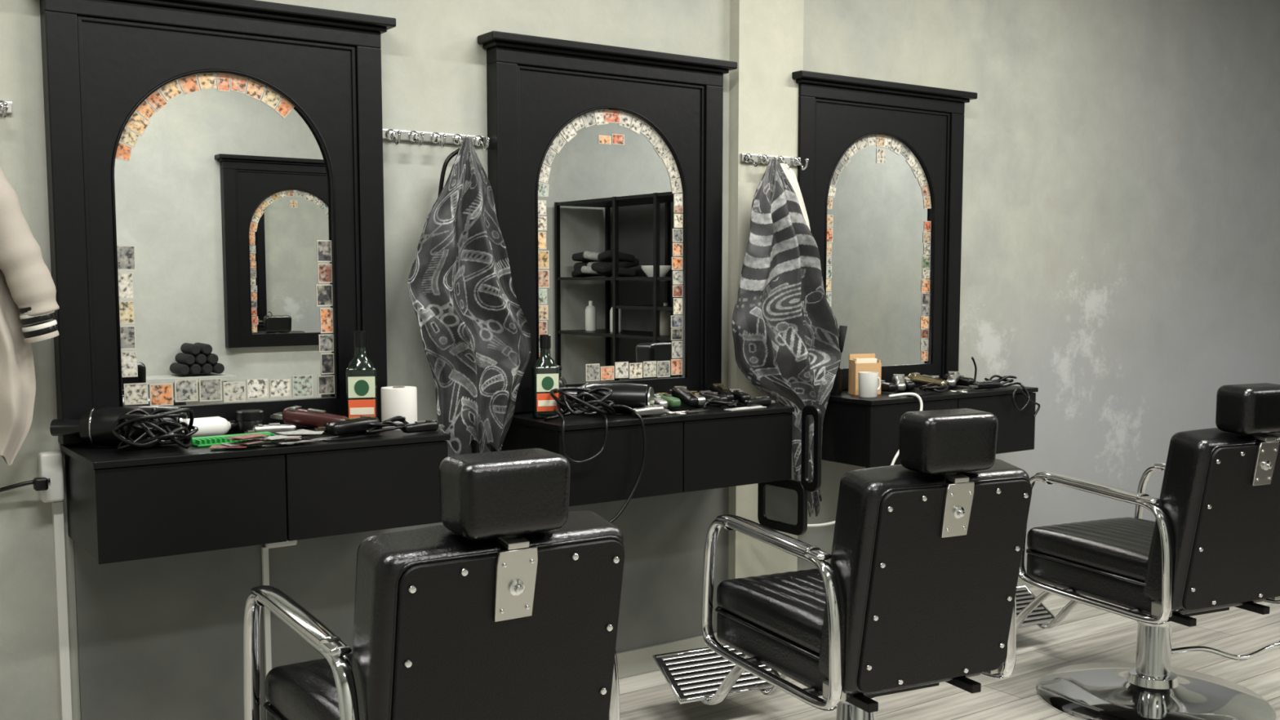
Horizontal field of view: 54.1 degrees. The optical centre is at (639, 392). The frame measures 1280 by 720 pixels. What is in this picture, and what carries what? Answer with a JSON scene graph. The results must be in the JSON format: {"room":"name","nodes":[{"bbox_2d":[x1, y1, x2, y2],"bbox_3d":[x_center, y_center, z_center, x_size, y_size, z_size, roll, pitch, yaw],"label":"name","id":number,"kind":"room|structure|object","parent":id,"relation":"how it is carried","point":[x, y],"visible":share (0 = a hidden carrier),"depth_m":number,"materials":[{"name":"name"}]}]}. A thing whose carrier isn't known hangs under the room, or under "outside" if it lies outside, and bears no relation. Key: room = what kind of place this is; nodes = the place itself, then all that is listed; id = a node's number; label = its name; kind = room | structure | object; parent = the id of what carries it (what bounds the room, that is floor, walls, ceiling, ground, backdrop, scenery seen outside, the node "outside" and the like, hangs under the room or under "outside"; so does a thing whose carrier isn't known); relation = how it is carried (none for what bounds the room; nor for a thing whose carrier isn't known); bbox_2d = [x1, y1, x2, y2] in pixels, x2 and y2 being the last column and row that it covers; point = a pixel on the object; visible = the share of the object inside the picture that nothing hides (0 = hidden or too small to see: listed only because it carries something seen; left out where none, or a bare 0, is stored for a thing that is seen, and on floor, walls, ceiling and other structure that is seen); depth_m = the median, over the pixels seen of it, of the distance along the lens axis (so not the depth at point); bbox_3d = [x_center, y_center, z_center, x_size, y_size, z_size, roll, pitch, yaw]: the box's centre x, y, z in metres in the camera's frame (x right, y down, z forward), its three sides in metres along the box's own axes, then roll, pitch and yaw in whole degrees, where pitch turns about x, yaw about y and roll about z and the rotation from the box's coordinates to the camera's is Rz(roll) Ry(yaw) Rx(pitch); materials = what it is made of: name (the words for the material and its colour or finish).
{"room":"salon","nodes":[
{"label":"salon","id":0,"kind":"room"},
{"bbox_2d":[0,0,1279,719],"bbox_3d":[0.141,-0.532,4.193,8.500,2.900,0.120,-4,6,-35],"label":"wall","id":1,"kind":"structure","parent":0,"point":[1120,254],"depth_m":5.14,"materials":[{"name":"paint"}]},
{"bbox_2d":[0,99,12,119],"bbox_3d":[-1.592,-0.651,2.834,0.320,0.050,0.076,-4,6,-35],"label":"hook rail","id":2,"kind":"object","parent":1,"relation":"attached to","point":[6,107],"visible":1,"depth_m":2.92,"materials":[{"name":"silver metal"}]},
{"bbox_2d":[0,165,59,465],"bbox_3d":[-1.504,-0.222,2.838,0.338,0.806,0.160,-4,6,-35],"label":"jacket","id":3,"kind":"object","parent":2,"relation":"hanging from","point":[28,291],"visible":1,"depth_m":2.86,"materials":[{"name":"grey fabric"}]},
{"bbox_2d":[32,450,64,502],"bbox_3d":[-1.431,0.207,3.026,0.070,0.120,0.074,-4,6,-35],"label":"power socket","id":4,"kind":"object","parent":1,"relation":"attached to","point":[50,463],"visible":1,"depth_m":3.02,"materials":[{"name":"grey plastic"}]},
{"bbox_2d":[0,478,50,492],"bbox_3d":[-1.663,0.332,2.883,0.564,0.224,0.019,-3,6,-32],"label":"power cable","id":5,"kind":"object","parent":4,"relation":"attached to","point":[27,482],"visible":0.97,"depth_m":2.98,"materials":[{"name":"black plastic"}]},
{"bbox_2d":[51,501,71,719],"bbox_3d":[-1.428,0.602,3.100,0.022,0.670,0.018,-4,6,-35],"label":"cable conduit","id":6,"kind":"object","parent":1,"relation":"attached to","point":[57,507],"visible":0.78,"depth_m":3.09,"materials":[{"name":"grey plastic"}]},
{"bbox_2d":[40,0,395,444],"bbox_3d":[-1.054,-0.445,3.220,0.900,1.102,0.098,-4,6,-35],"label":"wall mirror","id":7,"kind":"object","parent":1,"relation":"attached to","point":[215,171],"visible":0.89,"depth_m":3.20,"materials":[{"name":"black paint"}]},
{"bbox_2d":[114,71,336,406],"bbox_3d":[-1.065,-0.396,3.240,0.570,0.859,0.004,-4,6,-35],"label":"mirror glass","id":8,"kind":"object","parent":7,"relation":"attached to","point":[224,184],"depth_m":3.23,"materials":[{"name":"white"}]},
{"bbox_2d":[60,426,449,564],"bbox_3d":[-0.958,0.234,3.179,0.873,0.232,0.369,-4,6,-35],"label":"desk","id":9,"kind":"object","parent":1,"relation":"attached to","point":[134,503],"visible":0.84,"depth_m":2.99,"materials":[{"name":"black laminate"}]},
{"bbox_2d":[49,405,187,446],"bbox_3d":[-1.262,0.076,3.077,0.298,0.096,0.229,-1,5,-10],"label":"hair dryer","id":10,"kind":"object","parent":9,"relation":"on","point":[94,427],"visible":0.53,"depth_m":2.97,"materials":[{"name":"black plastic"}]},
{"bbox_2d":[179,412,187,432],"bbox_3d":[-1.107,0.080,3.037,0.005,0.073,0.073,-1,5,-10],"label":"grille","id":11,"kind":"object","parent":10,"relation":"attached to","point":[181,420],"depth_m":3.02,"materials":[{"name":"silver metal"}]},
{"bbox_2d":[111,407,198,450],"bbox_3d":[-1.132,0.086,2.927,0.187,0.100,0.145,-4,6,-35],"label":"power cable","id":12,"kind":"object","parent":9,"relation":"on","point":[175,434],"visible":1,"depth_m":2.90,"materials":[{"name":"black plastic"}]},
{"bbox_2d":[186,416,236,437],"bbox_3d":[-1.094,0.089,3.186,0.141,0.053,0.053,-4,7,-41],"label":"bottle","id":13,"kind":"object","parent":9,"relation":"on","point":[215,425],"visible":0.78,"depth_m":3.17,"materials":[{"name":"grey plastic"}]},
{"bbox_2d":[191,431,275,447],"bbox_3d":[-1.005,0.115,3.096,0.200,0.017,0.060,-4,7,-40],"label":"comb","id":14,"kind":"object","parent":9,"relation":"on","point":[198,442],"visible":0.53,"depth_m":3.05,"materials":[{"name":"green plastic"}]},
{"bbox_2d":[235,408,263,434],"bbox_3d":[-1.009,0.079,3.237,0.070,0.065,0.070,-4,6,-35],"label":"jar","id":15,"kind":"object","parent":9,"relation":"on","point":[246,420],"visible":0.83,"depth_m":3.21,"materials":[{"name":"black plastic"}]},
{"bbox_2d":[208,429,324,448],"bbox_3d":[-0.911,0.115,3.048,0.286,0.027,0.119,-4,6,-35],"label":"card stack","id":16,"kind":"object","parent":9,"relation":"on","point":[296,436],"visible":1,"depth_m":3.03,"materials":[{"name":"white paper"}]},
{"bbox_2d":[244,422,296,434],"bbox_3d":[-0.953,0.096,3.231,0.130,0.030,0.034,-3,6,-27],"label":"hair clipper","id":17,"kind":"object","parent":9,"relation":"on","point":[273,428],"visible":0.76,"depth_m":3.22,"materials":[{"name":"silver metal"}]},
{"bbox_2d":[274,435,339,444],"bbox_3d":[-0.817,0.117,3.109,0.068,0.007,0.177,5,7,43],"label":"scissors","id":18,"kind":"object","parent":9,"relation":"on","point":[336,436],"visible":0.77,"depth_m":3.11,"materials":[{"name":"silver metal"}]},
{"bbox_2d":[314,422,328,432],"bbox_3d":[-0.778,0.087,3.293,0.149,0.034,0.039,-2,6,-21],"label":"hair clipper","id":19,"kind":"object","parent":9,"relation":"on","point":[324,428],"visible":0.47,"depth_m":3.26,"materials":[{"name":"black plastic"}]},
{"bbox_2d":[270,405,347,426],"bbox_3d":[-0.865,0.067,3.286,0.205,0.059,0.053,1,5,7],"label":"hair clipper","id":20,"kind":"object","parent":19,"relation":"on","point":[296,415],"visible":0.71,"depth_m":3.27,"materials":[{"name":"red plastic"}]},
{"bbox_2d":[307,408,325,413],"bbox_3d":[-0.848,0.048,3.282,0.044,0.005,0.018,8,6,7],"label":"switch plate","id":21,"kind":"object","parent":20,"relation":"attached to","point":[309,411],"depth_m":3.27,"materials":[{"name":"silver metal"}]},
{"bbox_2d":[322,434,382,441],"bbox_3d":[-0.723,0.116,3.164,0.034,0.004,0.160,5,7,43],"label":"comb","id":22,"kind":"object","parent":9,"relation":"on","point":[370,435],"visible":1,"depth_m":3.16,"materials":[{"name":"black plastic"}]},
{"bbox_2d":[327,415,386,435],"bbox_3d":[-0.736,0.086,3.253,0.048,0.043,0.186,3,6,32],"label":"hair clipper","id":23,"kind":"object","parent":9,"relation":"on","point":[351,425],"visible":0.74,"depth_m":3.22,"materials":[{"name":"black plastic"}]},
{"bbox_2d":[345,417,360,420],"bbox_3d":[-0.743,0.068,3.240,0.016,0.005,0.040,3,6,32],"label":"switch plate","id":24,"kind":"object","parent":23,"relation":"attached to","point":[352,418],"depth_m":3.23,"materials":[{"name":"metal"}]},
{"bbox_2d":[345,330,377,417],"bbox_3d":[-0.754,-0.034,3.387,0.080,0.264,0.060,-1,5,-15],"label":"bottle","id":25,"kind":"object","parent":9,"relation":"on","point":[361,388],"visible":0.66,"depth_m":3.36,"materials":[{"name":"green glass"}]},
{"bbox_2d":[365,415,408,433],"bbox_3d":[-0.656,0.086,3.246,0.125,0.039,0.086,-4,6,-35],"label":"power cable","id":26,"kind":"object","parent":9,"relation":"on","point":[390,422],"visible":1,"depth_m":3.22,"materials":[{"name":"black plastic"}]},
{"bbox_2d":[381,386,417,430],"bbox_3d":[-0.654,0.041,3.399,0.096,0.113,0.096,4,7,37],"label":"paper roll","id":27,"kind":"object","parent":9,"relation":"on","point":[396,401],"visible":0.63,"depth_m":3.36,"materials":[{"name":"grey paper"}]},
{"bbox_2d":[402,419,444,433],"bbox_3d":[-0.572,0.090,3.293,0.034,0.030,0.130,4,7,37],"label":"hair clipper","id":28,"kind":"object","parent":9,"relation":"on","point":[427,425],"visible":1,"depth_m":3.28,"materials":[{"name":"black plastic"}]},
{"bbox_2d":[262,606,271,677],"bbox_3d":[-1.010,0.670,3.381,0.019,0.193,0.027,-4,6,-35],"label":"cable conduit","id":29,"kind":"object","parent":1,"relation":"attached to","point":[266,613],"depth_m":3.39,"materials":[{"name":"grey plastic"}]},
{"bbox_2d":[261,540,297,585],"bbox_3d":[-0.978,0.458,3.385,0.097,0.113,0.027,-4,6,-35],"label":"cable conduit","id":30,"kind":"object","parent":1,"relation":"attached to","point":[264,550],"depth_m":3.37,"materials":[{"name":"grey plastic"}]},
{"bbox_2d":[265,540,297,548],"bbox_3d":[-0.971,0.375,3.384,0.085,0.085,0.020,-4,6,-35],"label":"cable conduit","id":31,"kind":"object","parent":30,"relation":"attached to","point":[287,543],"depth_m":3.38,"materials":[{"name":"grey plastic"}]},
{"bbox_2d":[73,429,728,719],"bbox_3d":[-0.550,0.493,3.715,2.085,0.775,0.012,-4,6,-35],"label":"wall panel","id":32,"kind":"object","parent":1,"relation":"attached to","point":[161,637],"depth_m":3.34,"materials":[{"name":"grey paint"}]},
{"bbox_2d":[382,128,489,151],"bbox_3d":[-0.568,-0.716,3.553,0.325,0.050,0.076,-4,6,-35],"label":"hook rail","id":33,"kind":"object","parent":1,"relation":"attached to","point":[442,139],"visible":0.87,"depth_m":3.56,"materials":[{"name":"silver metal"}]},
{"bbox_2d":[407,137,530,454],"bbox_3d":[-0.474,-0.242,3.537,0.382,0.938,0.112,-4,6,-35],"label":"cape","id":34,"kind":"object","parent":33,"relation":"hanging from","point":[474,328],"visible":0.98,"depth_m":3.52,"materials":[{"name":"fabric"}]},
{"bbox_2d":[477,31,737,413],"bbox_3d":[-0.078,-0.507,3.906,0.900,1.102,0.098,-4,6,-35],"label":"wall mirror","id":35,"kind":"object","parent":1,"relation":"attached to","point":[605,162],"visible":0.96,"depth_m":3.91,"materials":[{"name":"black paint"}]},
{"bbox_2d":[537,108,683,384],"bbox_3d":[-0.089,-0.458,3.926,0.570,0.859,0.004,-4,6,-35],"label":"mirror glass","id":36,"kind":"object","parent":35,"relation":"attached to","point":[611,180],"depth_m":3.92,"materials":[{"name":"white"}]},
{"bbox_2d":[501,401,795,506],"bbox_3d":[0.027,0.171,3.872,0.873,0.232,0.369,-4,6,-35],"label":"desk","id":37,"kind":"object","parent":1,"relation":"attached to","point":[714,447],"visible":0.73,"depth_m":3.70,"materials":[{"name":"black laminate"}]},
{"bbox_2d":[531,334,559,418],"bbox_3d":[-0.275,-0.046,3.640,0.074,0.243,0.055,-2,5,-18],"label":"bottle","id":38,"kind":"object","parent":37,"relation":"on","point":[544,372],"visible":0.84,"depth_m":3.62,"materials":[{"name":"green glass"}]},
{"bbox_2d":[558,365,565,408],"bbox_3d":[-0.252,-0.009,3.763,0.048,0.145,0.059,4,7,37],"label":"spray bottle","id":39,"kind":"object","parent":37,"relation":"on","point":[562,384],"visible":0.1,"depth_m":3.75,"materials":[{"name":"black plastic"}]},
{"bbox_2d":[553,408,608,463],"bbox_3d":[-0.168,0.120,3.533,0.179,0.149,0.097,-4,6,-35],"label":"power cable","id":40,"kind":"object","parent":37,"relation":"on","point":[556,411],"visible":0.97,"depth_m":3.49,"materials":[{"name":"black plastic"}]},
{"bbox_2d":[543,386,646,523],"bbox_3d":[-0.142,0.182,3.615,0.263,0.392,0.192,-4,6,-35],"label":"power cable","id":41,"kind":"object","parent":37,"relation":"on","point":[585,408],"visible":0.95,"depth_m":3.58,"materials":[{"name":"black plastic"}]},
{"bbox_2d":[564,382,654,413],"bbox_3d":[-0.090,0.011,3.811,0.286,0.092,0.220,1,5,13],"label":"hair dryer","id":42,"kind":"object","parent":37,"relation":"on","point":[631,395],"visible":0.59,"depth_m":3.70,"materials":[{"name":"black plastic"}]},
{"bbox_2d":[647,386,654,405],"bbox_3d":[0.033,0.020,3.718,0.005,0.070,0.070,1,5,13],"label":"grille","id":43,"kind":"object","parent":42,"relation":"attached to","point":[651,398],"depth_m":3.71,"materials":[{"name":"silver metal"}]},
{"bbox_2d":[631,404,669,416],"bbox_3d":[0.030,0.054,3.689,0.130,0.030,0.034,-4,7,-41],"label":"hair clipper","id":44,"kind":"object","parent":37,"relation":"on","point":[655,410],"visible":0.89,"depth_m":3.68,"materials":[{"name":"silver metal"}]},
{"bbox_2d":[653,394,667,408],"bbox_3d":[0.049,0.030,3.886,0.046,0.041,0.177,-1,5,-15],"label":"hair clipper","id":45,"kind":"object","parent":37,"relation":"on","point":[658,400],"visible":0.44,"depth_m":3.81,"materials":[{"name":"silver metal"}]},
{"bbox_2d":[654,392,680,408],"bbox_3d":[0.081,0.025,3.933,0.046,0.041,0.177,-2,6,-22],"label":"hair clipper","id":46,"kind":"object","parent":37,"relation":"on","point":[673,402],"visible":0.59,"depth_m":3.87,"materials":[{"name":"green plastic"}]},
{"bbox_2d":[668,386,698,406],"bbox_3d":[0.139,0.010,3.945,0.046,0.054,0.176,-2,6,-19],"label":"hair clipper","id":47,"kind":"object","parent":37,"relation":"on","point":[681,393],"visible":0.98,"depth_m":3.91,"materials":[{"name":"black plastic"}]},
{"bbox_2d":[681,388,690,392],"bbox_3d":[0.144,-0.005,3.928,0.015,0.004,0.038,-2,14,-19],"label":"switch plate","id":48,"kind":"object","parent":47,"relation":"attached to","point":[683,390],"depth_m":3.92,"materials":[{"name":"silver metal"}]},
{"bbox_2d":[666,408,706,414],"bbox_3d":[0.152,0.056,3.779,0.068,0.007,0.178,4,7,37],"label":"scissors","id":49,"kind":"object","parent":37,"relation":"on","point":[682,412],"visible":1,"depth_m":3.74,"materials":[{"name":"silver metal"}]},
{"bbox_2d":[690,391,706,405],"bbox_3d":[0.173,0.020,3.997,0.046,0.041,0.177,-1,5,-13],"label":"hair clipper","id":50,"kind":"object","parent":37,"relation":"on","point":[702,400],"visible":0.38,"depth_m":3.92,"materials":[{"name":"silver metal"}]},
{"bbox_2d":[697,390,728,404],"bbox_3d":[0.227,0.018,4.011,0.046,0.041,0.177,-3,6,-27],"label":"hair clipper","id":51,"kind":"object","parent":37,"relation":"on","point":[706,393],"visible":0.58,"depth_m":3.98,"materials":[{"name":"black plastic"}]},
{"bbox_2d":[702,397,738,408],"bbox_3d":[0.257,0.034,3.871,0.091,0.036,0.117,3,6,26],"label":"power cable","id":52,"kind":"object","parent":37,"relation":"on","point":[732,403],"visible":1,"depth_m":3.86,"materials":[{"name":"black plastic"}]},
{"bbox_2d":[707,382,734,400],"bbox_3d":[0.263,0.000,4.056,0.046,0.054,0.176,-1,5,-15],"label":"hair clipper","id":53,"kind":"object","parent":37,"relation":"on","point":[719,388],"visible":0.73,"depth_m":4.04,"materials":[{"name":"black plastic"}]},
{"bbox_2d":[728,388,751,403],"bbox_3d":[0.319,0.013,4.075,0.046,0.041,0.177,-1,5,-14],"label":"hair clipper","id":54,"kind":"object","parent":37,"relation":"on","point":[739,395],"visible":0.61,"depth_m":4.02,"materials":[{"name":"black plastic"}]},
{"bbox_2d":[724,405,766,410],"bbox_3d":[0.329,0.050,3.891,0.160,0.004,0.034,-4,7,-41],"label":"comb","id":55,"kind":"object","parent":37,"relation":"on","point":[757,406],"visible":1,"depth_m":3.88,"materials":[{"name":"grey plastic"}]},
{"bbox_2d":[744,395,775,406],"bbox_3d":[0.377,0.029,3.958,0.034,0.030,0.130,5,7,43],"label":"hair clipper","id":56,"kind":"object","parent":37,"relation":"on","point":[762,400],"visible":1,"depth_m":3.94,"materials":[{"name":"black plastic"}]},
{"bbox_2d":[757,404,822,535],"bbox_3d":[0.482,0.244,4.048,0.018,0.426,0.288,-4,6,-35],"label":"mirror","id":57,"kind":"object","parent":37,"relation":"attached to","point":[782,505],"visible":0.93,"depth_m":4.02,"materials":[{"name":"black plastic"}]},
{"bbox_2d":[616,632,724,679],"bbox_3d":[-1.452,0.979,3.114,4.300,0.085,0.022,-4,6,-35],"label":"baseboard","id":58,"kind":"structure","parent":1,"relation":"attached to","point":[641,660],"depth_m":4.14,"materials":[{"name":"grey paint"}]},
{"bbox_2d":[739,152,808,170],"bbox_3d":[0.461,-0.776,4.215,0.265,0.050,0.076,-4,6,-35],"label":"hook rail","id":59,"kind":"object","parent":1,"relation":"attached to","point":[744,157],"visible":0.91,"depth_m":4.21,"materials":[{"name":"silver metal"}]},
{"bbox_2d":[731,159,840,516],"bbox_3d":[0.494,-0.164,4.195,0.457,1.213,0.096,-4,6,-35],"label":"cape","id":60,"kind":"object","parent":59,"relation":"hanging from","point":[784,325],"visible":0.82,"depth_m":4.16,"materials":[{"name":"fabric"}]},
{"bbox_2d":[780,163,810,230],"bbox_3d":[0.544,-0.449,4.289,0.237,0.654,0.038,-4,6,-35],"label":"hanging towel","id":61,"kind":"object","parent":59,"relation":"hanging from","point":[790,175],"visible":0.13,"depth_m":4.25,"materials":[{"name":"white fabric"}]},
{"bbox_2d":[797,459,866,570],"bbox_3d":[0.908,0.400,4.740,0.915,0.775,0.012,-4,6,-35],"label":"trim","id":62,"kind":"structure","parent":1,"relation":"attached to","point":[832,473],"depth_m":4.57,"materials":[{"name":"grey paint"}]},
{"bbox_2d":[791,70,977,389],"bbox_3d":[0.886,-0.569,4.583,0.900,1.102,0.098,-4,6,-35],"label":"wall mirror","id":63,"kind":"object","parent":1,"relation":"attached to","point":[881,184],"visible":0.82,"depth_m":4.61,"materials":[{"name":"black paint"}]},
{"bbox_2d":[826,133,931,368],"bbox_3d":[0.875,-0.520,4.603,0.570,0.859,0.004,-4,6,-35],"label":"mirror glass","id":64,"kind":"object","parent":63,"relation":"attached to","point":[878,186],"depth_m":4.61,"materials":[{"name":"white"}]},
{"bbox_2d":[821,384,1038,468],"bbox_3d":[1.019,0.107,4.569,0.873,0.232,0.369,-4,6,-35],"label":"desk","id":65,"kind":"object","parent":1,"relation":"attached to","point":[863,432],"visible":0.59,"depth_m":4.32,"materials":[{"name":"black laminate"}]},
{"bbox_2d":[830,325,847,395],"bbox_3d":[0.674,-0.114,4.387,0.104,0.241,0.093,-4,6,-35],"label":"bottle","id":66,"kind":"object","parent":65,"relation":"on","point":[837,387],"visible":0.38,"depth_m":4.36,"materials":[{"name":"black plastic"}]},
{"bbox_2d":[848,353,881,395],"bbox_3d":[0.790,-0.064,4.400,0.100,0.140,0.052,-2,5,-18],"label":"box","id":67,"kind":"object","parent":65,"relation":"on","point":[858,362],"visible":0.67,"depth_m":4.38,"materials":[{"name":"brown"}]},
{"bbox_2d":[807,392,923,527],"bbox_3d":[0.690,0.234,4.233,0.562,0.457,0.076,-1,5,-7],"label":"power cable","id":68,"kind":"object","parent":65,"relation":"hanging from","point":[917,396],"visible":0.42,"depth_m":4.27,"materials":[{"name":"grey plastic"}]},
{"bbox_2d":[857,371,880,397],"bbox_3d":[0.789,-0.026,4.287,0.085,0.085,0.068,0,5,-3],"label":"mug","id":69,"kind":"object","parent":65,"relation":"on","point":[868,380],"visible":1,"depth_m":4.26,"materials":[{"name":"white ceramic"}]},
{"bbox_2d":[880,380,896,391],"bbox_3d":[0.848,-0.024,4.472,0.046,0.041,0.177,-3,6,-28],"label":"hair clipper","id":70,"kind":"object","parent":65,"relation":"on","point":[885,386],"visible":0.36,"depth_m":4.40,"materials":[{"name":"black plastic"}]},
{"bbox_2d":[892,373,906,391],"bbox_3d":[0.930,-0.036,4.486,0.046,0.051,0.177,1,5,8],"label":"hair clipper","id":71,"kind":"object","parent":65,"relation":"on","point":[899,380],"visible":1,"depth_m":4.44,"materials":[{"name":"silver metal"}]},
{"bbox_2d":[904,377,915,390],"bbox_3d":[0.969,-0.031,4.554,0.046,0.041,0.177,0,5,1],"label":"hair clipper","id":72,"kind":"object","parent":65,"relation":"on","point":[910,385],"visible":0.54,"depth_m":4.47,"materials":[{"name":"black plastic"}]},
{"bbox_2d":[906,392,937,396],"bbox_3d":[0.982,0.008,4.350,0.034,0.004,0.160,5,7,43],"label":"comb","id":73,"kind":"object","parent":65,"relation":"on","point":[924,393],"visible":0.91,"depth_m":4.35,"materials":[{"name":"black plastic"}]},
{"bbox_2d":[904,372,946,388],"bbox_3d":[1.035,-0.043,4.562,0.177,0.051,0.046,5,7,43],"label":"hair clipper","id":74,"kind":"object","parent":65,"relation":"on","point":[920,380],"visible":0.6,"depth_m":4.55,"materials":[{"name":"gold metal"}]},
{"bbox_2d":[919,382,948,392],"bbox_3d":[1.039,-0.017,4.435,0.105,0.028,0.091,-4,6,-35],"label":"power cable","id":75,"kind":"object","parent":65,"relation":"on","point":[935,387],"visible":1,"depth_m":4.41,"materials":[{"name":"black plastic"}]},
{"bbox_2d":[946,370,959,386],"bbox_3d":[1.160,-0.051,4.646,0.046,0.051,0.177,2,5,19],"label":"hair clipper","id":76,"kind":"object","parent":65,"relation":"on","point":[953,376],"visible":0.95,"depth_m":4.61,"materials":[{"name":"silver metal"}]},
{"bbox_2d":[939,373,974,386],"bbox_3d":[1.192,-0.046,4.713,0.046,0.041,0.177,-3,6,-26],"label":"hair clipper","id":77,"kind":"object","parent":65,"relation":"on","point":[963,381],"visible":0.59,"depth_m":4.66,"materials":[{"name":"black plastic"}]},
{"bbox_2d":[948,387,974,392],"bbox_3d":[1.165,-0.009,4.492,0.068,0.007,0.177,3,6,32],"label":"scissors","id":78,"kind":"object","parent":65,"relation":"on","point":[961,390],"visible":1,"depth_m":4.43,"materials":[{"name":"silver metal"}]},
{"bbox_2d":[971,356,977,382],"bbox_3d":[1.284,-0.086,4.821,0.068,0.107,0.050,-4,6,-35],"label":"power cable","id":79,"kind":"object","parent":65,"relation":"on","point":[972,357],"visible":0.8,"depth_m":4.83,"materials":[{"name":"black plastic"}]},
{"bbox_2d":[968,380,1000,389],"bbox_3d":[1.259,-0.026,4.566,0.130,0.030,0.034,-2,6,-21],"label":"hair clipper","id":80,"kind":"object","parent":65,"relation":"on","point":[977,384],"visible":1,"depth_m":4.55,"materials":[{"name":"black plastic"}]},
{"bbox_2d":[984,374,1039,417],"bbox_3d":[1.367,0.013,4.649,0.177,0.156,0.161,-4,6,-35],"label":"power cable","id":81,"kind":"object","parent":65,"relation":"on","point":[1000,379],"visible":0.84,"depth_m":4.61,"materials":[{"name":"black plastic"}]},
{"bbox_2d":[1017,567,1044,587],"bbox_3d":[2.055,0.755,5.579,3.715,0.085,0.022,-4,6,-35],"label":"baseboard","id":82,"kind":"structure","parent":1,"relation":"attached to","point":[1020,582],"depth_m":5.25,"materials":[{"name":"grey paint"}]},
{"bbox_2d":[727,0,804,579],"bbox_3d":[0.429,-0.541,4.291,0.285,2.900,0.050,-4,6,-35],"label":"pilaster","id":83,"kind":"object","parent":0,"point":[766,36],"depth_m":4.22,"materials":[{"name":"beige paint"}]},
{"bbox_2d":[618,583,1279,719],"bbox_3d":[1.352,1.117,2.620,8.300,0.100,4.080,-4,6,-35],"label":"floor","id":84,"kind":"structure","parent":0,"point":[1088,633],"depth_m":4.12,"materials":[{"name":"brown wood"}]},
{"bbox_2d":[243,448,624,719],"bbox_3d":[-0.517,0.567,2.581,0.683,1.004,1.135,-4,6,-35],"label":"barber chair","id":85,"kind":"object","parent":84,"relation":"on","point":[507,608],"visible":1,"depth_m":2.11,"materials":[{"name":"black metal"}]},
{"bbox_2d":[265,653,352,719],"bbox_3d":[-0.439,0.606,2.478,0.455,0.104,0.560,-3,6,-33],"label":"seat cushion","id":86,"kind":"object","parent":85,"relation":"on","point":[307,690],"depth_m":2.46,"materials":[{"name":"black leather"}]},
{"bbox_2d":[351,510,623,719],"bbox_3d":[-0.274,0.481,2.222,0.470,0.507,0.144,-3,16,-33],"label":"cushion","id":87,"kind":"object","parent":85,"relation":"on","point":[556,662],"depth_m":2.11,"materials":[{"name":"black leather"}]},
{"bbox_2d":[439,448,570,540],"bbox_3d":[-0.229,0.171,2.131,0.208,0.132,0.120,-3,8,-33],"label":"cushion","id":88,"kind":"object","parent":85,"relation":"on","point":[522,494],"depth_m":2.08,"materials":[{"name":"black leather"}]},
{"bbox_2d":[652,408,1031,719],"bbox_3d":[0.456,0.502,3.293,0.683,1.004,1.135,-3,6,-28],"label":"barber chair","id":89,"kind":"object","parent":84,"relation":"on","point":[917,590],"visible":1,"depth_m":2.85,"materials":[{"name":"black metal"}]},
{"bbox_2d":[716,568,826,655],"bbox_3d":[0.521,0.542,3.182,0.455,0.104,0.560,-3,6,-26],"label":"seat cushion","id":90,"kind":"object","parent":89,"relation":"on","point":[785,611],"depth_m":3.12,"materials":[{"name":"black leather"}]},
{"bbox_2d":[817,458,1030,694],"bbox_3d":[0.654,0.418,2.907,0.470,0.507,0.144,-3,16,-26],"label":"cushion","id":91,"kind":"object","parent":89,"relation":"on","point":[917,605],"depth_m":2.81,"materials":[{"name":"black leather"}]},
{"bbox_2d":[898,408,998,475],"bbox_3d":[0.691,0.109,2.811,0.208,0.132,0.120,-3,8,-26],"label":"cushion","id":92,"kind":"object","parent":89,"relation":"on","point":[962,441],"depth_m":2.76,"materials":[{"name":"black leather"}]},
{"bbox_2d":[1015,382,1279,719],"bbox_3d":[1.497,0.438,3.994,0.683,1.004,1.135,-3,6,-27],"label":"barber chair","id":93,"kind":"object","parent":84,"relation":"on","point":[1212,544],"visible":1,"depth_m":3.63,"materials":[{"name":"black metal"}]},
{"bbox_2d":[1026,516,1155,582],"bbox_3d":[1.560,0.479,3.881,0.455,0.104,0.560,-2,6,-25],"label":"seat cushion","id":94,"kind":"object","parent":93,"relation":"on","point":[1118,549],"depth_m":3.83,"materials":[{"name":"black leather"}]},
{"bbox_2d":[1142,427,1279,611],"bbox_3d":[1.689,0.355,3.604,0.470,0.507,0.144,-2,16,-25],"label":"cushion","id":95,"kind":"object","parent":93,"relation":"on","point":[1223,522],"depth_m":3.49,"materials":[{"name":"black leather"}]},
{"bbox_2d":[1215,382,1279,435],"bbox_3d":[1.725,0.046,3.507,0.208,0.132,0.120,-2,8,-25],"label":"cushion","id":96,"kind":"object","parent":93,"relation":"on","point":[1245,409],"depth_m":3.45,"materials":[{"name":"black leather"}]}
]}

